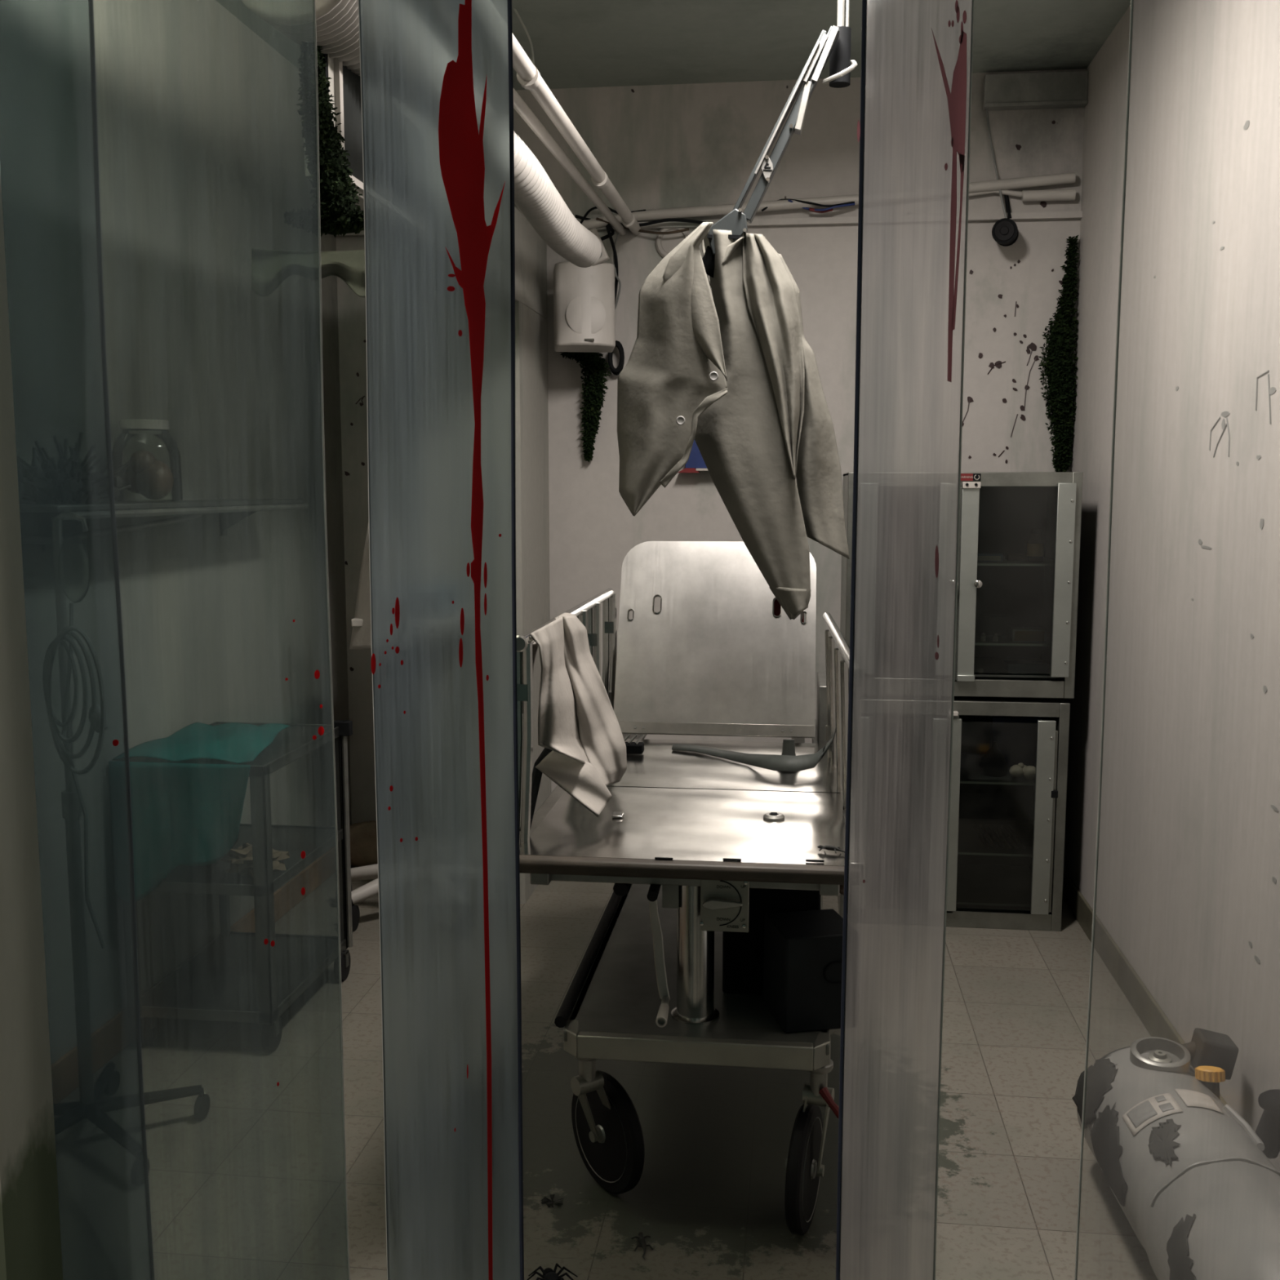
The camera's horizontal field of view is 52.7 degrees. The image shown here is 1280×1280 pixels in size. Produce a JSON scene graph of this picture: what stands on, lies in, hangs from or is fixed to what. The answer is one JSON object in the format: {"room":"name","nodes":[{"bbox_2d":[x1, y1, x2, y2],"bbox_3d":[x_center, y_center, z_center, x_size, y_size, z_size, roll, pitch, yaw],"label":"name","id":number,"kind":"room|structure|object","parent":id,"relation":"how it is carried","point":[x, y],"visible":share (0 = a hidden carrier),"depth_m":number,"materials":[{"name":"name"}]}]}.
{"room":"operating room","nodes":[
{"label":"operating room","id":0,"kind":"room"},
{"bbox_2d":[0,170,62,1279],"bbox_3d":[-0.232,-0.165,1.511,2.890,3.090,0.120,1,7,7],"label":"wall","id":1,"kind":"structure","parent":0,"point":[30,1240],"depth_m":1.65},
{"bbox_3d":[0.096,-1.123,1.483,2.200,0.060,0.050,1,7,7],"label":"rail","id":2,"kind":"object","parent":1,"relation":"attached to","visible":0},
{"bbox_2d":[88,0,155,1279],"bbox_3d":[-0.856,0.092,1.765,0.321,2.460,0.024,1,7,7],"label":"strip","id":3,"kind":"object","parent":2,"relation":"hanging from","point":[90,2],"visible":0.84,"depth_m":1.74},
{"bbox_2d":[35,0,350,1279],"bbox_3d":[-0.615,0.098,1.716,0.430,2.460,0.025,1,7,7],"label":"strip","id":4,"kind":"object","parent":2,"relation":"hanging from","point":[317,674],"visible":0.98,"depth_m":1.68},
{"bbox_2d":[358,0,524,1279],"bbox_3d":[-0.253,0.103,1.673,0.195,2.460,0.026,1,7,7],"label":"strip","id":5,"kind":"object","parent":2,"relation":"hanging from","point":[437,83],"visible":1,"depth_m":1.65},
{"bbox_2d":[835,0,974,1279],"bbox_3d":[0.322,0.111,1.603,0.133,2.460,0.026,1,7,7],"label":"strip","id":6,"kind":"object","parent":2,"relation":"hanging from","point":[957,100],"visible":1,"depth_m":1.56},
{"bbox_2d":[1074,0,1133,1279],"bbox_3d":[0.755,0.117,1.550,0.394,2.460,0.023,1,7,7],"label":"strip","id":7,"kind":"object","parent":2,"relation":"hanging from","point":[1131,1],"visible":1,"depth_m":1.56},
{"bbox_2d":[0,0,351,1065],"bbox_3d":[-1.498,-0.397,3.460,0.100,3.090,3.750,1,7,7],"label":"wall","id":8,"kind":"structure","parent":0,"point":[202,165],"depth_m":3.82,"materials":[{"name":"paint"}]},
{"bbox_2d":[19,498,308,551],"bbox_3d":[-1.316,-0.334,3.659,0.214,0.117,1.470,1,7,7],"label":"wall shelf","id":9,"kind":"object","parent":8,"relation":"attached to","point":[233,511],"visible":0.95,"depth_m":3.39,"materials":[{"name":"metal"}]},
{"bbox_2d":[16,431,131,504],"bbox_3d":[-1.405,-0.417,3.174,0.339,0.180,0.346,3,7,24],"label":"plant","id":10,"kind":"object","parent":9,"relation":"on","point":[70,477],"visible":0.96,"depth_m":3.08,"materials":[{"name":"green plant"}]},
{"bbox_2d":[111,418,182,502],"bbox_3d":[-1.343,-0.487,3.517,0.180,0.220,0.180,1,7,7],"label":"jar","id":11,"kind":"object","parent":9,"relation":"on","point":[148,477],"visible":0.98,"depth_m":3.50,"materials":[{"name":"clear glass"}]},
{"bbox_2d":[51,845,336,1103],"bbox_3d":[-1.434,1.077,3.699,0.012,0.105,3.610,1,7,7],"label":"baseboard","id":12,"kind":"structure","parent":8,"relation":"attached to","point":[113,1037],"depth_m":3.61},
{"bbox_2d":[53,864,1157,1279],"bbox_3d":[-0.190,1.378,2.039,3.090,0.100,6.850,1,7,7],"label":"floor","id":13,"kind":"structure","parent":0,"point":[253,1188],"depth_m":3.13,"materials":[{"name":"tile"}]},
{"bbox_2d":[51,510,209,1185],"bbox_3d":[-1.282,0.456,2.992,0.374,1.506,0.554,1,7,7],"label":"stand","id":14,"kind":"object","parent":13,"relation":"on","point":[91,1107],"visible":0.8,"depth_m":3.01,"materials":[{"name":"grey metal"}]},
{"bbox_2d":[42,535,108,948],"bbox_3d":[-1.264,0.242,2.921,0.158,0.951,0.061,1,7,7],"label":"tube","id":15,"kind":"object","parent":14,"relation":"hanging from","point":[97,716],"visible":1,"depth_m":2.89,"materials":[{"name":"grey plastic"}]},
{"bbox_2d":[118,720,352,1051],"bbox_3d":[-1.164,0.696,3.830,0.455,0.829,0.617,1,7,7],"label":"cart","id":16,"kind":"object","parent":13,"relation":"on","point":[236,976],"visible":0.83,"depth_m":3.71,"materials":[{"name":"grey metal"}]},
{"bbox_2d":[108,722,289,902],"bbox_3d":[-1.206,0.469,3.729,0.401,0.433,0.538,1,7,7],"label":"cloth","id":17,"kind":"object","parent":16,"relation":"on","point":[183,814],"visible":0.99,"depth_m":3.49,"materials":[{"name":"teal fabric"}]},
{"bbox_2d":[188,830,239,866],"bbox_3d":[-1.272,0.552,3.692,0.247,0.180,0.224,1,7,7],"label":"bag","id":18,"kind":"object","parent":16,"relation":"on","point":[239,830],"visible":0.02,"depth_m":3.71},
{"bbox_2d":[118,721,339,777],"bbox_3d":[-1.181,0.315,3.790,0.420,0.032,0.610,1,7,7],"label":"shelf","id":19,"kind":"object","parent":16,"relation":"attached to","point":[293,742],"depth_m":3.74,"materials":[{"name":"metal"}]},
{"bbox_2d":[128,931,347,1022],"bbox_3d":[-1.181,1.000,3.872,0.420,0.032,0.610,1,7,7],"label":"shelf","id":20,"kind":"object","parent":16,"relation":"attached to","point":[219,982],"depth_m":3.80,"materials":[{"name":"metal"}]},
{"bbox_2d":[151,823,344,896],"bbox_3d":[-1.181,0.642,3.829,0.420,0.032,0.610,1,7,7],"label":"shelf","id":21,"kind":"object","parent":16,"relation":"attached to","point":[210,879],"depth_m":3.67,"materials":[{"name":"metal"}]},
{"bbox_2d":[219,842,289,876],"bbox_3d":[-1.093,0.615,3.617,0.206,0.095,0.149,1,7,7],"label":"crumpled paper","id":22,"kind":"object","parent":16,"relation":"on","point":[241,861],"visible":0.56,"depth_m":3.59,"materials":[{"name":"white paper"}]},
{"bbox_2d":[335,617,378,930],"bbox_3d":[-0.816,0.413,4.604,0.660,1.210,0.390,1,7,7],"label":"stand","id":23,"kind":"object","parent":13,"relation":"on","point":[371,889],"visible":0.14,"depth_m":4.57,"materials":[{"name":"white metal"}]},
{"bbox_2d":[351,617,363,627],"bbox_3d":[-0.798,-0.072,4.574,0.370,0.030,0.280,1,7,7],"label":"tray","id":24,"kind":"object","parent":23,"relation":"on","point":[356,622],"depth_m":4.46,"materials":[{"name":"white plastic"}]},
{"bbox_2d":[349,523,371,648],"bbox_3d":[-0.900,-0.183,4.417,0.261,0.451,0.067,3,7,23],"label":"hanging cloth","id":25,"kind":"object","parent":23,"relation":"hanging from","point":[361,638],"visible":0.18,"depth_m":4.45,"materials":[{"name":"white fabric"}]},
{"bbox_2d":[349,821,377,866],"bbox_3d":[-1.082,0.840,5.286,0.348,0.200,0.179,1,7,7],"label":"bag","id":26,"kind":"object","parent":13,"relation":"on","point":[363,835],"visible":0.32,"depth_m":5.21,"materials":[{"name":"paper"}]},
{"bbox_2d":[526,1263,577,1279],"bbox_3d":[-0.174,1.252,2.527,0.116,0.034,0.101,-2,7,-16],"label":"spider","id":27,"kind":"object","parent":13,"relation":"on","point":[548,1273],"visible":1,"depth_m":2.53,"materials":[{"name":"black plastic"}]},
{"bbox_2d":[541,1194,563,1207],"bbox_3d":[-0.190,1.229,2.831,0.047,0.007,0.048,5,9,37],"label":"dead leaf","id":28,"kind":"object","parent":13,"relation":"on","point":[545,1200],"visible":1,"depth_m":2.83,"materials":[{"name":"brown plant"}]},
{"bbox_2d":[631,1231,653,1260],"bbox_3d":[0.006,1.246,2.662,0.041,0.013,0.092,-1,7,-7],"label":"toy lizard","id":29,"kind":"object","parent":13,"relation":"on","point":[642,1241],"visible":1,"depth_m":2.66},
{"bbox_2d":[516,541,865,1235],"bbox_3d":[0.183,0.460,3.449,0.744,1.390,1.865,1,7,7],"label":"stretcher","id":30,"kind":"object","parent":13,"relation":"on","point":[682,838],"visible":0.84,"depth_m":2.94,"materials":[{"name":"metal"}]},
{"bbox_2d":[521,612,626,816],"bbox_3d":[-0.138,0.157,2.936,0.187,0.423,0.509,2,7,14],"label":"cloth","id":31,"kind":"object","parent":30,"relation":"hanging from","point":[577,720],"visible":0.91,"depth_m":2.88,"materials":[{"name":"fabric"}]},
{"bbox_2d":[623,733,644,754],"bbox_3d":[-0.022,0.291,3.617,0.067,0.051,0.045,1,7,7],"label":"strap buckle","id":32,"kind":"object","parent":30,"relation":"on","point":[632,748],"visible":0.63,"depth_m":3.60,"materials":[{"name":"black plastic"}]},
{"bbox_2d":[554,883,831,1071],"bbox_3d":[0.206,0.733,3.496,0.575,0.073,1.730,1,7,7],"label":"tray","id":33,"kind":"object","parent":30,"relation":"on","point":[609,1010],"depth_m":2.76,"materials":[{"name":"metal"}]},
{"bbox_2d":[671,727,835,772],"bbox_3d":[0.281,0.263,3.486,0.549,0.143,0.191,4,8,32],"label":"strap","id":34,"kind":"object","parent":30,"relation":"on","point":[788,761],"visible":0.98,"depth_m":3.43,"materials":[{"name":"grey leather"}]},
{"bbox_2d":[722,888,821,995],"bbox_3d":[0.322,0.612,3.118,0.215,0.304,0.520,1,7,7],"label":"case","id":35,"kind":"object","parent":30,"relation":"on","point":[743,953],"visible":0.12,"depth_m":2.87,"materials":[{"name":"black plastic"}]},
{"bbox_2d":[763,812,784,820],"bbox_3d":[0.302,0.399,2.912,0.048,0.013,0.048,4,8,29],"label":"socket","id":36,"kind":"object","parent":30,"relation":"attached to","point":[769,815],"depth_m":2.90,"materials":[{"name":"silver metal"}]},
{"bbox_2d":[763,908,860,1033],"bbox_3d":[0.364,0.705,2.762,0.160,0.205,0.169,-1,7,-11],"label":"equipment case","id":37,"kind":"object","parent":30,"relation":"on","point":[802,965],"visible":0.98,"depth_m":2.69,"materials":[{"name":"black plastic"}]},
{"bbox_2d":[817,844,844,853],"bbox_3d":[0.397,0.426,2.641,0.072,0.011,0.032,4,8,28],"label":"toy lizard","id":38,"kind":"object","parent":30,"relation":"on","point":[834,848],"visible":0.91,"depth_m":2.64},
{"bbox_2d":[839,884,844,895],"bbox_3d":[0.379,0.491,2.721,0.104,0.060,0.103,1,7,7],"label":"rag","id":39,"kind":"object","parent":30,"relation":"hanging from","point":[842,886],"visible":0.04,"depth_m":2.68,"materials":[{"name":"grey fabric"}]},
{"bbox_2d":[837,693,1070,931],"bbox_3d":[1.135,0.587,4.818,0.771,0.815,0.605,1,7,7],"label":"base cabinet","id":40,"kind":"object","parent":13,"relation":"on","point":[905,740],"depth_m":4.66,"materials":[{"name":"metal"}]},
{"bbox_2d":[849,860,1031,906],"bbox_3d":[1.141,0.920,4.904,0.731,0.008,0.488,1,7,7],"label":"shelf","id":41,"kind":"object","parent":40,"relation":"attached to","point":[979,882],"depth_m":4.90,"materials":[{"name":"grey metal"}]},
{"bbox_2d":[852,751,1035,785],"bbox_3d":[1.141,0.478,4.851,0.731,0.008,0.488,1,7,7],"label":"shelf","id":42,"kind":"object","parent":40,"relation":"attached to","point":[898,766],"depth_m":4.80,"materials":[{"name":"grey metal"}]},
{"bbox_2d":[866,815,1033,857],"bbox_3d":[1.141,0.736,4.882,0.731,0.008,0.488,1,7,7],"label":"shelf","id":43,"kind":"object","parent":40,"relation":"attached to","point":[886,833],"depth_m":4.88,"materials":[{"name":"grey metal"}]},
{"bbox_2d":[979,741,1008,777],"bbox_3d":[1.291,0.430,4.711,0.100,0.120,0.100,1,7,7],"label":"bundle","id":44,"kind":"object","parent":40,"relation":"on","point":[993,763],"visible":1,"depth_m":4.68,"materials":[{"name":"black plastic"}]},
{"bbox_2d":[989,715,1042,767],"bbox_3d":[1.413,0.380,4.863,0.179,0.185,0.060,1,7,7],"label":"folder","id":45,"kind":"object","parent":40,"relation":"on","point":[1015,737],"visible":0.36,"depth_m":4.83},
{"bbox_2d":[1008,762,1035,780],"bbox_3d":[1.374,0.471,4.625,0.101,0.064,0.053,1,7,7],"label":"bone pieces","id":46,"kind":"object","parent":40,"relation":"on","point":[1020,770],"visible":0.96,"depth_m":4.61,"materials":[{"name":"beige"}]},
{"bbox_2d":[1071,1027,1279,1279],"bbox_3d":[1.120,1.091,2.476,0.370,0.364,1.106,1,7,7],"label":"tank","id":47,"kind":"object","parent":13,"relation":"on","point":[1198,1188],"visible":0.99,"depth_m":2.53,"materials":[{"name":"grey metal"}]},
{"bbox_2d":[1126,1100,1157,1128],"bbox_3d":[1.034,0.976,2.661,0.043,0.033,0.060,0,7,4],"label":"print","id":48,"kind":"object","parent":47,"relation":"attached to","point":[1143,1113],"depth_m":2.66},
{"bbox_2d":[1155,1095,1166,1102],"bbox_3d":[1.078,0.950,2.675,0.019,0.006,0.021,1,7,7],"label":"print","id":49,"kind":"object","parent":47,"relation":"on","point":[1157,1098],"depth_m":2.67},
{"bbox_2d":[1158,1102,1174,1111],"bbox_3d":[1.075,0.955,2.639,0.025,0.008,0.028,1,7,7],"label":"print","id":50,"kind":"object","parent":47,"relation":"on","point":[1162,1107],"depth_m":2.64},
{"bbox_2d":[215,0,1130,90],"bbox_3d":[-0.008,-1.965,3.140,3.090,0.100,3.850,1,7,7],"label":"ceiling","id":51,"kind":"structure","parent":0,"point":[576,43],"depth_m":4.43,"materials":[{"name":"paint"}]},
{"bbox_2d":[513,8,534,65],"bbox_3d":[-0.366,-1.914,4.184,0.089,0.266,0.031,2,7,17],"label":"cable","id":52,"kind":"object","parent":51,"relation":"hanging from","point":[514,9],"visible":0.62,"depth_m":4.18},
{"bbox_2d":[702,0,857,277],"bbox_3d":[0.348,-1.410,3.180,0.404,1.013,0.154,1,7,7],"label":"equipment mount","id":53,"kind":"object","parent":51,"relation":"hanging from","point":[835,45],"visible":0.97,"depth_m":3.15,"materials":[{"name":"grey metal"}]},
{"bbox_2d":[617,222,849,619],"bbox_3d":[0.253,-0.544,3.259,0.589,0.992,0.239,-3,7,-22],"label":"hanging cloth","id":54,"kind":"object","parent":53,"relation":"hanging from","point":[735,372],"visible":1,"depth_m":3.21,"materials":[{"name":"grey fabric"}]},
{"bbox_2d":[335,68,1086,824],"bbox_3d":[0.220,-0.640,5.171,3.090,3.167,0.103,1,7,7],"label":"wall","id":55,"kind":"structure","parent":0,"point":[692,144],"depth_m":4.97,"materials":[{"name":"paint"}]},
{"bbox_2d":[301,48,546,319],"bbox_3d":[-0.535,-1.298,3.911,0.067,0.347,2.415,1,7,7],"label":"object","id":56,"kind":"object","parent":55,"relation":"attached to","point":[531,250],"visible":0.15,"depth_m":2.92,"materials":[{"name":"paint"}]},
{"bbox_2d":[251,248,365,297],"bbox_3d":[-0.844,-1.038,3.637,0.560,0.148,0.102,1,7,7],"label":"liner","id":57,"kind":"object","parent":56,"relation":"hanging from","point":[269,268],"visible":0.57,"depth_m":3.64,"materials":[{"name":"white plastic"}]},
{"bbox_2d":[283,204,364,237],"bbox_3d":[-0.634,-0.873,2.692,0.240,0.064,0.073,1,7,7],"label":"clump","id":58,"kind":"object","parent":56,"relation":"attached to","point":[306,220],"visible":0.73,"depth_m":2.68,"materials":[{"name":"green plant"}]},
{"bbox_2d":[295,40,362,227],"bbox_3d":[-0.646,-1.056,2.670,0.139,0.412,0.090,1,7,7],"label":"clump","id":59,"kind":"object","parent":56,"relation":"hanging from","point":[336,189],"visible":0.89,"depth_m":2.66,"materials":[{"name":"green plant"}]},
{"bbox_2d":[241,0,601,267],"bbox_3d":[-0.393,-1.357,3.423,0.284,0.435,1.946,2,7,17],"label":"flexible duct","id":60,"kind":"object","parent":56,"relation":"attached to","point":[536,197],"visible":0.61,"depth_m":3.27,"materials":[{"name":"white plastic"}]},
{"bbox_2d":[515,301,551,903],"bbox_3d":[-0.667,-0.142,5.022,0.540,2.213,0.530,1,7,7],"label":"trim","id":61,"kind":"structure","parent":55,"relation":"attached to","point":[531,402],"depth_m":4.88,"materials":[{"name":"paint"}]},
{"bbox_2d":[513,88,626,235],"bbox_3d":[-0.260,-1.366,3.497,0.030,0.115,3.151,1,7,7],"label":"pipe","id":62,"kind":"object","parent":55,"relation":"attached to","point":[520,106],"visible":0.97,"depth_m":3.73,"materials":[{"name":"white plastic"}]},
{"bbox_2d":[600,224,618,304],"bbox_3d":[-0.122,-1.440,5.008,0.076,0.332,0.043,1,7,7],"label":"cable","id":63,"kind":"object","parent":62,"relation":"hanging from","point":[609,228],"visible":0.8,"depth_m":4.99,"materials":[{"name":"black plastic"}]},
{"bbox_2d":[613,232,621,310],"bbox_3d":[-0.091,-1.425,5.007,0.050,0.307,0.020,6,9,42],"label":"cable","id":64,"kind":"object","parent":62,"relation":"hanging from","point":[618,234],"visible":0.88,"depth_m":5.00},
{"bbox_2d":[512,34,641,235],"bbox_3d":[-0.206,-1.391,3.487,0.052,0.089,3.151,1,7,7],"label":"pipe","id":65,"kind":"object","parent":55,"relation":"attached to","point":[528,76],"visible":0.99,"depth_m":3.48,"materials":[{"name":"white plastic"}]},
{"bbox_2d":[574,214,706,226],"bbox_3d":[0.006,-1.615,4.971,0.523,0.055,0.040,1,7,7],"label":"cable","id":66,"kind":"object","parent":65,"relation":"on","point":[577,216],"visible":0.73,"depth_m":4.95,"materials":[{"name":"black plastic"}]},
{"bbox_2d":[595,217,688,234],"bbox_3d":[0.010,-1.595,4.976,0.363,0.071,0.029,1,7,9],"label":"cable","id":67,"kind":"object","parent":65,"relation":"on","point":[597,218],"visible":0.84,"depth_m":4.97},
{"bbox_2d":[553,227,615,352],"bbox_3d":[-0.203,-1.319,4.926,0.247,0.441,0.335,1,7,7],"label":"water heater","id":68,"kind":"object","parent":55,"relation":"attached to","point":[584,298],"depth_m":4.79,"materials":[{"name":"white plastic"}]},
{"bbox_2d":[560,351,610,462],"bbox_3d":[-0.217,-0.927,5.079,0.205,0.456,0.115,1,7,7],"label":"clump","id":69,"kind":"object","parent":55,"relation":"attached to","point":[593,369],"visible":0.97,"depth_m":5.06,"materials":[{"name":"green plant"}]},
{"bbox_2d":[607,340,624,375],"bbox_3d":[-0.094,-1.106,5.062,0.064,0.136,0.040,1,7,7],"label":"cable coil","id":70,"kind":"object","parent":55,"relation":"hanging from","point":[617,371],"visible":0.84,"depth_m":5.05,"materials":[{"name":"black plastic"}]},
{"bbox_2d":[655,227,689,257],"bbox_3d":[0.130,-1.545,5.015,0.140,0.140,0.020,1,7,7],"label":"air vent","id":71,"kind":"object","parent":55,"relation":"in","point":[664,243],"visible":0.6,"depth_m":5.01,"materials":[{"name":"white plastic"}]},
{"bbox_2d":[678,439,708,472],"bbox_3d":[0.279,-0.850,5.050,0.263,0.389,0.077,1,7,7],"label":"wall sign","id":72,"kind":"object","parent":55,"relation":"attached to","point":[695,463],"visible":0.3,"depth_m":5.04,"materials":[{"name":"blue plastic"}]},
{"bbox_2d":[333,211,1082,236],"bbox_3d":[0.212,-1.606,4.992,2.890,0.023,0.030,1,7,7],"label":"trim","id":73,"kind":"structure","parent":55,"relation":"attached to","point":[1051,215],"depth_m":4.90,"materials":[{"name":"paint"}]},
{"bbox_2d":[582,172,1075,229],"bbox_3d":[0.693,-1.662,4.901,1.848,0.165,0.038,1,7,7],"label":"conduit","id":74,"kind":"object","parent":55,"relation":"attached to","point":[1063,178],"visible":0.71,"depth_m":4.87,"materials":[{"name":"white plastic"}]},
{"bbox_2d":[579,206,645,224],"bbox_3d":[-0.108,-1.638,4.983,0.262,0.074,0.038,1,7,7],"label":"cable","id":75,"kind":"object","parent":74,"relation":"hanging from","point":[594,207],"visible":0.57,"depth_m":4.99,"materials":[{"name":"black plastic"}]},
{"bbox_2d":[761,198,854,211],"bbox_3d":[0.636,-1.651,4.889,0.351,0.048,0.032,1,7,9],"label":"cable","id":76,"kind":"object","parent":74,"relation":"on","point":[799,201],"visible":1,"depth_m":4.87,"materials":[{"name":"black plastic"}]},
{"bbox_2d":[808,208,832,213],"bbox_3d":[0.685,-1.628,4.892,0.090,0.017,0.029,1,7,7],"label":"cable","id":77,"kind":"object","parent":74,"relation":"attached to","point":[810,209],"visible":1,"depth_m":4.89,"materials":[{"name":"red plastic"}]},
{"bbox_2d":[787,199,854,211],"bbox_3d":[0.685,-1.645,4.884,0.252,0.048,0.032,1,7,9],"label":"cable","id":78,"kind":"object","parent":74,"relation":"hanging from","point":[788,200],"visible":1,"depth_m":4.87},
{"bbox_2d":[840,471,1083,698],"bbox_3d":[1.140,-0.219,4.713,0.783,0.775,0.620,1,7,7],"label":"upper cabinet","id":79,"kind":"object","parent":55,"relation":"attached to","point":[902,607],"visible":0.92,"depth_m":4.58,"materials":[{"name":"metal"}]},
{"bbox_2d":[855,626,1051,646],"bbox_3d":[1.147,-0.015,4.792,0.743,0.008,0.488,1,7,7],"label":"shelf","id":80,"kind":"object","parent":79,"relation":"attached to","point":[883,635],"depth_m":4.69,"materials":[{"name":"grey metal"}]},
{"bbox_2d":[856,555,1054,566],"bbox_3d":[1.147,-0.293,4.759,0.743,0.008,0.488,1,7,7],"label":"shelf","id":81,"kind":"object","parent":79,"relation":"attached to","point":[1048,560],"depth_m":4.59,"materials":[{"name":"grey metal"}]},
{"bbox_2d":[854,654,1062,678],"bbox_3d":[1.147,0.096,4.805,0.743,0.008,0.488,1,7,7],"label":"shelf","id":82,"kind":"object","parent":79,"relation":"attached to","point":[884,664],"depth_m":4.80,"materials":[{"name":"grey metal"}]},
{"bbox_2d":[977,667,983,673],"bbox_3d":[1.208,0.109,4.582,0.020,0.020,0.020,1,7,7],"label":"ball","id":83,"kind":"object","parent":79,"relation":"on","point":[980,670],"visible":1,"depth_m":4.58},
{"bbox_2d":[977,552,1003,561],"bbox_3d":[1.245,-0.296,4.630,0.097,0.028,0.082,1,7,7],"label":"box","id":84,"kind":"object","parent":79,"relation":"on","point":[982,557],"visible":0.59,"depth_m":4.59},
{"bbox_2d":[979,613,1011,635],"bbox_3d":[1.321,-0.056,4.802,0.100,0.070,0.100,1,7,7],"label":"box","id":85,"kind":"object","parent":79,"relation":"on","point":[989,624],"visible":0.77,"depth_m":4.75,"materials":[{"name":"brown cardboard"}]},
{"bbox_2d":[993,633,998,641],"bbox_3d":[1.265,-0.009,4.591,0.018,0.028,0.018,1,7,7],"label":"vial","id":86,"kind":"object","parent":79,"relation":"on","point":[995,637],"visible":1,"depth_m":4.58,"materials":[{"name":"glass"}]},
{"bbox_2d":[1003,660,1048,672],"bbox_3d":[1.390,0.096,4.649,0.143,0.030,0.100,1,7,7],"label":"box","id":87,"kind":"object","parent":79,"relation":"on","point":[1011,666],"visible":1,"depth_m":4.60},
{"bbox_2d":[1008,626,1046,642],"bbox_3d":[1.382,-0.020,4.610,0.118,0.045,0.092,1,7,7],"label":"cardboard box","id":88,"kind":"object","parent":79,"relation":"on","point":[1033,634],"visible":1,"depth_m":4.57,"materials":[{"name":"brown cardboard"}]},
{"bbox_2d":[1026,528,1044,562],"bbox_3d":[1.410,-0.338,4.605,0.056,0.118,0.056,1,7,7],"label":"medicine bottle","id":89,"kind":"object","parent":79,"relation":"on","point":[1035,545],"visible":1,"depth_m":4.59,"materials":[{"name":"glass"}]},
{"bbox_2d":[984,80,1007,217],"bbox_3d":[1.325,-1.821,4.806,0.097,0.501,0.025,2,7,16],"label":"cable","id":90,"kind":"object","parent":55,"relation":"attached to","point":[987,111],"visible":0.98,"depth_m":4.81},
{"bbox_2d":[991,195,1018,246],"bbox_3d":[1.355,-1.568,4.786,0.092,0.217,0.187,2,7,17],"label":"security camera","id":91,"kind":"object","parent":55,"relation":"attached to","point":[1005,232],"visible":1,"depth_m":4.72,"materials":[{"name":"black plastic"}]},
{"bbox_2d":[956,189,1075,201],"bbox_3d":[1.401,-1.661,4.819,0.427,0.051,0.040,1,7,7],"label":"conduit","id":92,"kind":"object","parent":55,"relation":"attached to","point":[1050,194],"visible":1,"depth_m":4.79,"materials":[{"name":"white plastic"}]},
{"bbox_2d":[982,70,1088,111],"bbox_3d":[1.461,-2.031,4.775,0.370,0.120,0.055,1,7,7],"label":"trim","id":93,"kind":"structure","parent":55,"relation":"attached to","point":[1059,89],"depth_m":4.76,"materials":[{"name":"paint"}]},
{"bbox_2d":[1038,235,1079,471],"bbox_3d":[1.582,-1.065,4.858,0.148,0.892,0.121,5,8,36],"label":"clump","id":94,"kind":"object","parent":55,"relation":"attached to","point":[1057,371],"visible":1,"depth_m":4.85,"materials":[{"name":"green plant"}]},
{"bbox_2d":[1063,0,1279,1171],"bbox_3d":[1.468,-0.354,3.099,0.103,3.090,3.750,1,7,7],"label":"wall","id":95,"kind":"structure","parent":0,"point":[1188,891],"depth_m":3.46,"materials":[{"name":"paint"}]},
{"bbox_2d":[1062,868,1227,1105],"bbox_3d":[1.423,1.119,3.352,0.012,0.105,3.610,1,7,7],"label":"baseboard","id":96,"kind":"structure","parent":95,"relation":"attached to","point":[1148,1010],"depth_m":4.03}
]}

